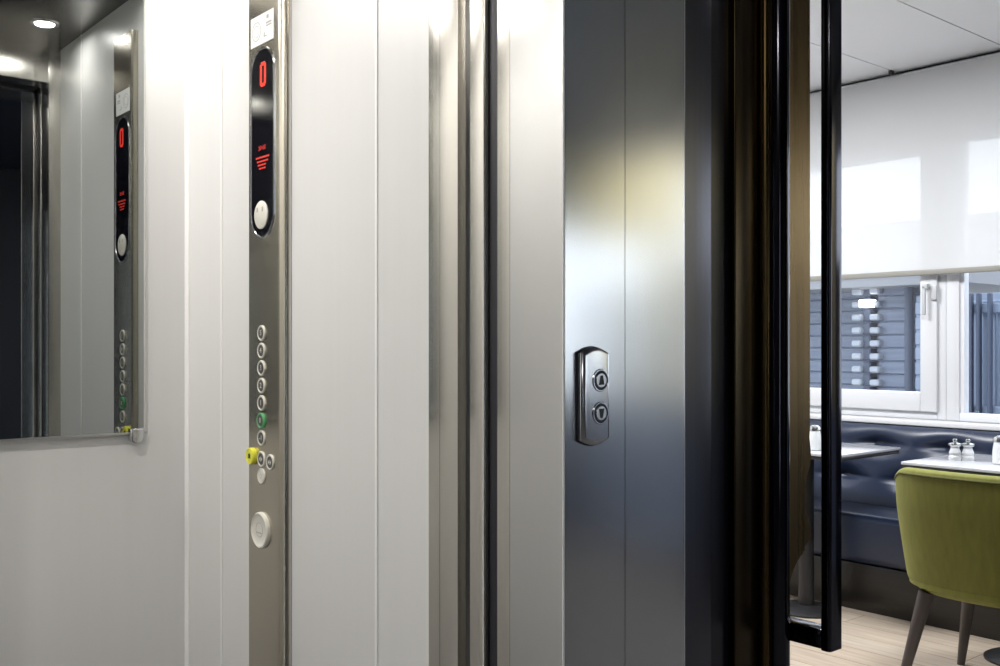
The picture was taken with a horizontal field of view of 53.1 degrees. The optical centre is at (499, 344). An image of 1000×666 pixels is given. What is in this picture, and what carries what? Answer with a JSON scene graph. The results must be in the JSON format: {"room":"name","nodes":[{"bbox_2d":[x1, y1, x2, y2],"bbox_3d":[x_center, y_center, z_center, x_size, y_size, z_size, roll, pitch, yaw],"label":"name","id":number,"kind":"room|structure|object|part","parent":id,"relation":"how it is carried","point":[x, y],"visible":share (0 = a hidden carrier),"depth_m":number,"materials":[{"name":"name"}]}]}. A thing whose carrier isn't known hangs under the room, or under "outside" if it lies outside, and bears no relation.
{"room":"elevator interior","nodes":[
{"label":"elevator interior","id":0,"kind":"room"},
{"bbox_2d":[0,0,184,665],"bbox_3d":[-1.257,0.095,2.307,1.160,2.250,0.030,0,0,-40],"label":"wall","id":1,"kind":"structure","parent":0,"point":[92,529],"depth_m":2.55,"materials":[{"name":"grey metal"}]},
{"bbox_2d":[0,0,146,442],"bbox_3d":[-1.248,-0.345,2.276,0.894,1.190,0.026,0,0,-40],"label":"wall mirror","id":2,"kind":"object","parent":1,"relation":"attached to","point":[73,72],"visible":1,"depth_m":2.44,"materials":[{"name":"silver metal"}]},
{"bbox_2d":[185,0,189,665],"bbox_3d":[-0.827,0.095,2.642,0.010,2.250,0.010,0,0,-40],"label":"trim","id":3,"kind":"structure","parent":1,"relation":"attached to","point":[187,2],"depth_m":2.64,"materials":[{"name":"white metal"}]},
{"bbox_2d":[190,0,428,665],"bbox_3d":[-0.449,0.095,2.223,0.030,2.250,1.137,0,0,-40],"label":"wall","id":4,"kind":"structure","parent":0,"point":[333,41],"depth_m":2.09,"materials":[{"name":"white metal"}]},
{"bbox_2d":[220,0,222,665],"bbox_3d":[-0.693,0.095,2.489,0.002,2.250,0.008,0,0,-40],"label":"trim","id":5,"kind":"structure","parent":4,"relation":"attached to","point":[221,1],"depth_m":2.49,"materials":[{"name":"white metal"}]},
{"bbox_2d":[246,0,291,665],"bbox_3d":[-0.528,0.150,2.270,0.031,2.140,0.173,0,0,-40],"label":"control panel","id":6,"kind":"object","parent":4,"relation":"attached to","point":[269,452],"visible":1,"depth_m":2.25,"materials":[{"name":"metal"}]},
{"bbox_3d":[-0.545,-0.296,2.277,0.004,0.064,0.064,0,0,-40],"label":"round plate","id":7,"kind":"part","parent":6,"relation":"part of","materials":[{"name":"beige plastic"}]},
{"bbox_2d":[252,14,271,41],"bbox_3d":[-0.543,-0.722,2.280,0.001,0.050,0.096,0,0,-40],"label":"print","id":8,"kind":"object","parent":6,"relation":"on","point":[261,23],"depth_m":2.28,"materials":[{"name":"grey paper"}]},
{"bbox_2d":[375,0,377,665],"bbox_3d":[-0.241,0.095,1.950,0.002,2.250,0.008,0,0,-40],"label":"trim","id":9,"kind":"structure","parent":4,"relation":"attached to","point":[376,1],"depth_m":1.95,"materials":[{"name":"white metal"}]},
{"bbox_2d":[429,0,439,665],"bbox_3d":[-0.088,0.095,1.762,0.070,2.250,0.033,0,0,-40],"label":"trim","id":10,"kind":"structure","parent":4,"relation":"attached to","point":[434,5],"depth_m":1.74,"materials":[{"name":"metal"}]},
{"bbox_2d":[440,0,465,665],"bbox_3d":[-0.061,0.095,1.729,0.070,2.250,0.050,0,0,-40],"label":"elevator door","id":11,"kind":"structure","parent":4,"relation":"attached to","point":[452,12],"depth_m":1.70,"materials":[{"name":"metal"}]},
{"bbox_2d":[466,0,489,665],"bbox_3d":[0.154,0.135,1.834,0.526,2.150,0.065,0,0,-40],"label":"door","id":12,"kind":"structure","parent":4,"relation":"in","point":[477,11],"depth_m":1.65,"materials":[{"name":"metal"}]},
{"bbox_2d":[510,0,624,665],"bbox_3d":[0.106,-0.065,1.579,0.132,2.570,0.123,0,0,-40],"label":"door frame","id":13,"kind":"structure","parent":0,"point":[594,29],"depth_m":1.53,"materials":[{"name":"metal"}]},
{"bbox_2d":[497,0,509,665],"bbox_3d":[0.028,0.155,1.616,0.060,2.130,0.033,0,0,-40],"label":"trim","id":14,"kind":"structure","parent":13,"relation":"attached to","point":[503,6],"depth_m":1.60,"materials":[{"name":"metal"}]},
{"bbox_2d":[563,0,564,665],"bbox_3d":[0.095,-0.065,1.491,0.003,2.570,0.003,0,0,-40],"label":"trim","id":15,"kind":"structure","parent":13,"relation":"attached to","point":[563,0],"depth_m":1.49,"materials":[{"name":"white metal"}]},
{"bbox_2d":[576,346,608,445],"bbox_3d":[0.143,0.078,1.519,0.062,0.152,0.018,0,0,-40],"label":"panel","id":16,"kind":"object","parent":13,"relation":"attached to","point":[592,362],"visible":1,"depth_m":1.51,"materials":[{"name":"grey metal"}]},
{"bbox_3d":[0.153,0.103,1.520,0.035,0.035,0.003,0,0,-40],"label":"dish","id":17,"kind":"part","parent":16,"relation":"part of","materials":[{"name":"silver metal"}]},
{"bbox_3d":[0.153,0.054,1.520,0.035,0.035,0.003,0,0,-40],"label":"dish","id":18,"kind":"part","parent":16,"relation":"part of","materials":[{"name":"silver metal"}]},
{"bbox_2d":[625,0,684,665],"bbox_3d":[0.244,-0.065,1.633,0.145,2.570,0.031,0,0,-40],"label":"wall panel","id":19,"kind":"object","parent":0,"point":[654,29],"visible":0.89,"depth_m":1.62,"materials":[{"name":"metal"}]},
{"bbox_2d":[685,0,710,665],"bbox_3d":[0.319,-0.065,1.725,0.086,2.570,0.048,0,0,-40],"label":"trim","id":20,"kind":"structure","parent":19,"relation":"attached to","point":[697,12],"depth_m":1.71,"materials":[{"name":"black metal"}]},
{"bbox_2d":[790,595,999,665],"bbox_3d":[0.920,1.250,3.905,3.190,0.060,2.600,0,0,-40],"label":"floor","id":21,"kind":"structure","parent":0,"point":[868,639],"depth_m":4.03,"materials":[{"name":"brown wood"}]},
{"bbox_2d":[790,443,899,618],"bbox_3d":[1.416,0.845,4.683,0.530,0.750,0.685,0,0,-40],"label":"dining table","id":22,"kind":"object","parent":21,"relation":"on","point":[805,606],"visible":0.49,"depth_m":4.57,"materials":[{"name":"grey stone"}]},
{"bbox_2d":[810,425,820,450],"bbox_3d":[1.405,0.413,4.462,0.059,0.112,0.059,0,0,-40],"label":"jar","id":23,"kind":"object","parent":22,"relation":"on","point":[815,434],"visible":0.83,"depth_m":4.44,"materials":[{"name":"white ceramic"}]},
{"bbox_3d":[1.405,0.369,4.462,0.052,0.024,0.052,0,0,-40],"label":"lid","id":24,"kind":"part","parent":23,"relation":"part of","materials":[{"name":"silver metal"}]},
{"bbox_2d":[790,420,999,640],"bbox_3d":[2.362,0.807,4.071,0.442,0.826,4.000,0,0,-40],"label":"banquette","id":25,"kind":"object","parent":21,"relation":"on","point":[875,579],"visible":0.31,"depth_m":4.62,"materials":[{"name":"blue leather"}]},
{"bbox_3d":[2.317,0.889,4.033,0.325,0.229,4.000,0,0,-40],"label":"seat","id":26,"kind":"part","parent":25,"relation":"part of","materials":[{"name":"blue leather"}]},
{"bbox_3d":[2.490,0.607,4.178,0.096,0.426,4.000,0,0,-40],"label":"backrest","id":27,"kind":"part","parent":25,"relation":"part of","materials":[{"name":"blue leather"}]},
{"bbox_2d":[894,467,999,665],"bbox_3d":[1.726,0.824,3.485,0.576,0.800,0.638,0,0,-40],"label":"tub chair","id":28,"kind":"object","parent":21,"relation":"on","point":[949,522],"visible":1,"depth_m":3.36,"materials":[{"name":"green fabric"}]},
{"bbox_3d":[1.459,1.041,3.517,0.128,0.365,0.053,0,0,16],"label":"leg","id":29,"kind":"part","parent":28,"relation":"part of","materials":[{"name":"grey wood"}]},
{"bbox_3d":[1.748,0.797,3.503,0.518,0.095,0.558,0,0,-40],"label":"seat","id":30,"kind":"part","parent":28,"relation":"part of","materials":[{"name":"green fabric"}]},
{"bbox_3d":[1.753,1.041,3.767,0.053,0.366,0.134,0,0,-5],"label":"leg","id":31,"kind":"part","parent":28,"relation":"part of","materials":[{"name":"grey wood"}]},
{"bbox_2d":[901,453,999,665],"bbox_3d":[2.035,0.845,3.946,0.530,0.750,0.670,0,0,-40],"label":"dining table","id":32,"kind":"object","parent":21,"relation":"on","point":[982,464],"visible":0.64,"depth_m":3.93,"materials":[{"name":"grey stone"}]},
{"bbox_2d":[948,439,961,459],"bbox_3d":[1.861,0.426,4.090,0.051,0.086,0.051,0,0,-40],"label":"shaker","id":33,"kind":"object","parent":32,"relation":"on","point":[954,452],"visible":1,"depth_m":4.07,"materials":[{"name":"white ceramic"}]},
{"bbox_2d":[961,439,974,460],"bbox_3d":[1.909,0.426,4.080,0.051,0.086,0.051,0,0,-40],"label":"shaker","id":34,"kind":"object","parent":32,"relation":"on","point":[967,453],"visible":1,"depth_m":4.06,"materials":[{"name":"white ceramic"}]},
{"bbox_2d":[992,436,999,464],"bbox_3d":[1.972,0.413,3.942,0.059,0.112,0.059,0,0,-40],"label":"jar","id":35,"kind":"object","parent":32,"relation":"on","point":[996,446],"visible":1,"depth_m":3.93,"materials":[{"name":"white ceramic"}]},
{"bbox_3d":[1.972,0.369,3.942,0.052,0.024,0.052,0,0,-40],"label":"lid","id":36,"kind":"part","parent":35,"relation":"part of","materials":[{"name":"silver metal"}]},
{"bbox_2d":[810,0,999,91],"bbox_3d":[-0.356,-1.360,2.834,6.298,0.020,2.594,0,0,-40],"label":"ceiling","id":37,"kind":"structure","parent":0,"point":[879,37],"depth_m":4.35,"materials":[{"name":"white paint"}]},
{"bbox_2d":[810,52,999,281],"bbox_3d":[2.066,-0.843,4.789,0.072,1.014,2.420,0,0,-40],"label":"roller blind","id":38,"kind":"object","parent":37,"relation":"hanging from","point":[921,148],"visible":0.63,"depth_m":4.83,"materials":[{"name":"white fabric"}]},
{"bbox_2d":[810,412,999,431],"bbox_3d":[3.509,-0.075,3.239,0.120,2.590,6.950,0,0,-40],"label":"wall","id":39,"kind":"structure","parent":0,"point":[810,412],"depth_m":4.88,"materials":[{"name":"grey paint"}]},
{"bbox_2d":[810,274,946,419],"bbox_3d":[1.777,-0.340,5.218,0.130,1.400,1.130,0,0,-40],"label":"window","id":40,"kind":"structure","parent":39,"relation":"in","point":[930,402],"depth_m":4.83,"materials":[{"name":"grey plastic"}]},
{"bbox_3d":[2.050,-0.219,4.815,0.030,0.150,0.029,0,0,-40],"label":"handle","id":41,"kind":"part","parent":40,"relation":"part of","materials":[{"name":"grey metal"}]},
{"bbox_3d":[2.083,-0.251,4.801,0.012,0.068,0.028,0,0,-40],"label":"handle plate","id":42,"kind":"part","parent":40,"relation":"part of","materials":[{"name":"grey"}]},
{"bbox_2d":[810,413,999,430],"bbox_3d":[2.130,0.377,4.731,0.074,0.026,2.710,0,0,-40],"label":"window sill","id":43,"kind":"structure","parent":39,"relation":"attached to","point":[898,421],"depth_m":4.82,"materials":[{"name":"grey plastic"}]},
{"bbox_2d":[810,50,999,92],"bbox_3d":[3.470,-1.352,3.179,0.012,0.016,6.810,0,0,-40],"label":"trim","id":44,"kind":"structure","parent":39,"relation":"attached to","point":[998,50],"depth_m":4.87,"materials":[{"name":"black"}]},
{"bbox_2d":[947,273,999,422],"bbox_3d":[2.543,-0.340,4.347,0.075,1.400,1.190,0,0,-40],"label":"window","id":45,"kind":"structure","parent":39,"relation":"in","point":[958,283],"depth_m":4.74,"materials":[{"name":"grey plastic"}]},
{"bbox_3d":[-0.410,-0.065,2.783,0.291,2.570,2.450,0,0,-40],"label":"wall","id":46,"kind":"structure","parent":0,"visible":0},
{"bbox_2d":[490,0,496,665],"bbox_3d":[0.190,0.135,1.797,0.518,2.150,0.034,0,0,-40],"label":"door","id":47,"kind":"structure","parent":46,"relation":"in","point":[493,3],"depth_m":1.63,"materials":[{"name":"black"}]},
{"bbox_2d":[711,0,841,665],"bbox_3d":[0.524,-0.030,1.873,0.416,2.500,0.195,0,0,-40],"label":"door","id":48,"kind":"structure","parent":46,"relation":"in","point":[761,449],"depth_m":1.83,"materials":[{"name":"black metal"}]},
{"bbox_3d":[0.519,-0.030,1.872,0.045,2.500,0.045,0,0,-40],"label":"round post","id":49,"kind":"part","parent":48,"relation":"part of","materials":[{"name":"brown metal"}]},
{"bbox_3d":[0.606,-0.322,1.827,0.043,1.756,0.021,0,0,-40],"label":"pull handle","id":50,"kind":"part","parent":48,"relation":"part of","materials":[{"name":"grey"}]},
{"label":"outside","id":51,"kind":"structure","parent":0,"visible":0},
{"bbox_3d":[5.286,1.420,8.352,9.165,0.100,18.000,0,0,-40],"label":"ground","id":52,"kind":"structure","parent":51,"visible":0},
{"bbox_2d":[810,271,999,390],"bbox_3d":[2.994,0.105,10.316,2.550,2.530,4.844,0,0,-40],"label":"window pane","id":53,"kind":"object","parent":52,"relation":"on","point":[878,314],"visible":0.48,"depth_m":8.54,"materials":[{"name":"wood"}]},
{"bbox_2d":[859,299,875,307],"bbox_3d":[3.151,-0.355,8.574,0.110,0.068,0.110,0,0,-40],"label":"lamp","id":54,"kind":"object","parent":53,"relation":"attached to","point":[865,303],"depth_m":8.53,"materials":[{"name":"grey"}]},
{"bbox_2d":[915,292,999,405],"bbox_3d":[4.531,0.485,6.769,0.075,1.770,3.546,0,0,-40],"label":"fence","id":55,"kind":"object","parent":52,"relation":"on","point":[996,296],"visible":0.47,"depth_m":8.08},
{"bbox_2d":[969,293,999,413],"bbox_3d":[3.414,0.502,7.085,0.120,1.736,0.820,0,0,-40],"label":"gate","id":56,"kind":"object","parent":52,"relation":"on","point":[990,308],"visible":0.2,"depth_m":7.05,"materials":[{"name":"blue metal"}]},
{"bbox_3d":[3.487,0.465,7.013,0.038,0.070,0.616,0,0,-40],"label":"rail","id":57,"kind":"part","parent":56,"relation":"part of","materials":[{"name":"blue"}]},
{"bbox_3d":[3.487,-0.261,7.013,0.038,0.070,0.616,0,0,-40],"label":"rail","id":58,"kind":"part","parent":56,"relation":"part of","materials":[{"name":"blue"}]}
]}

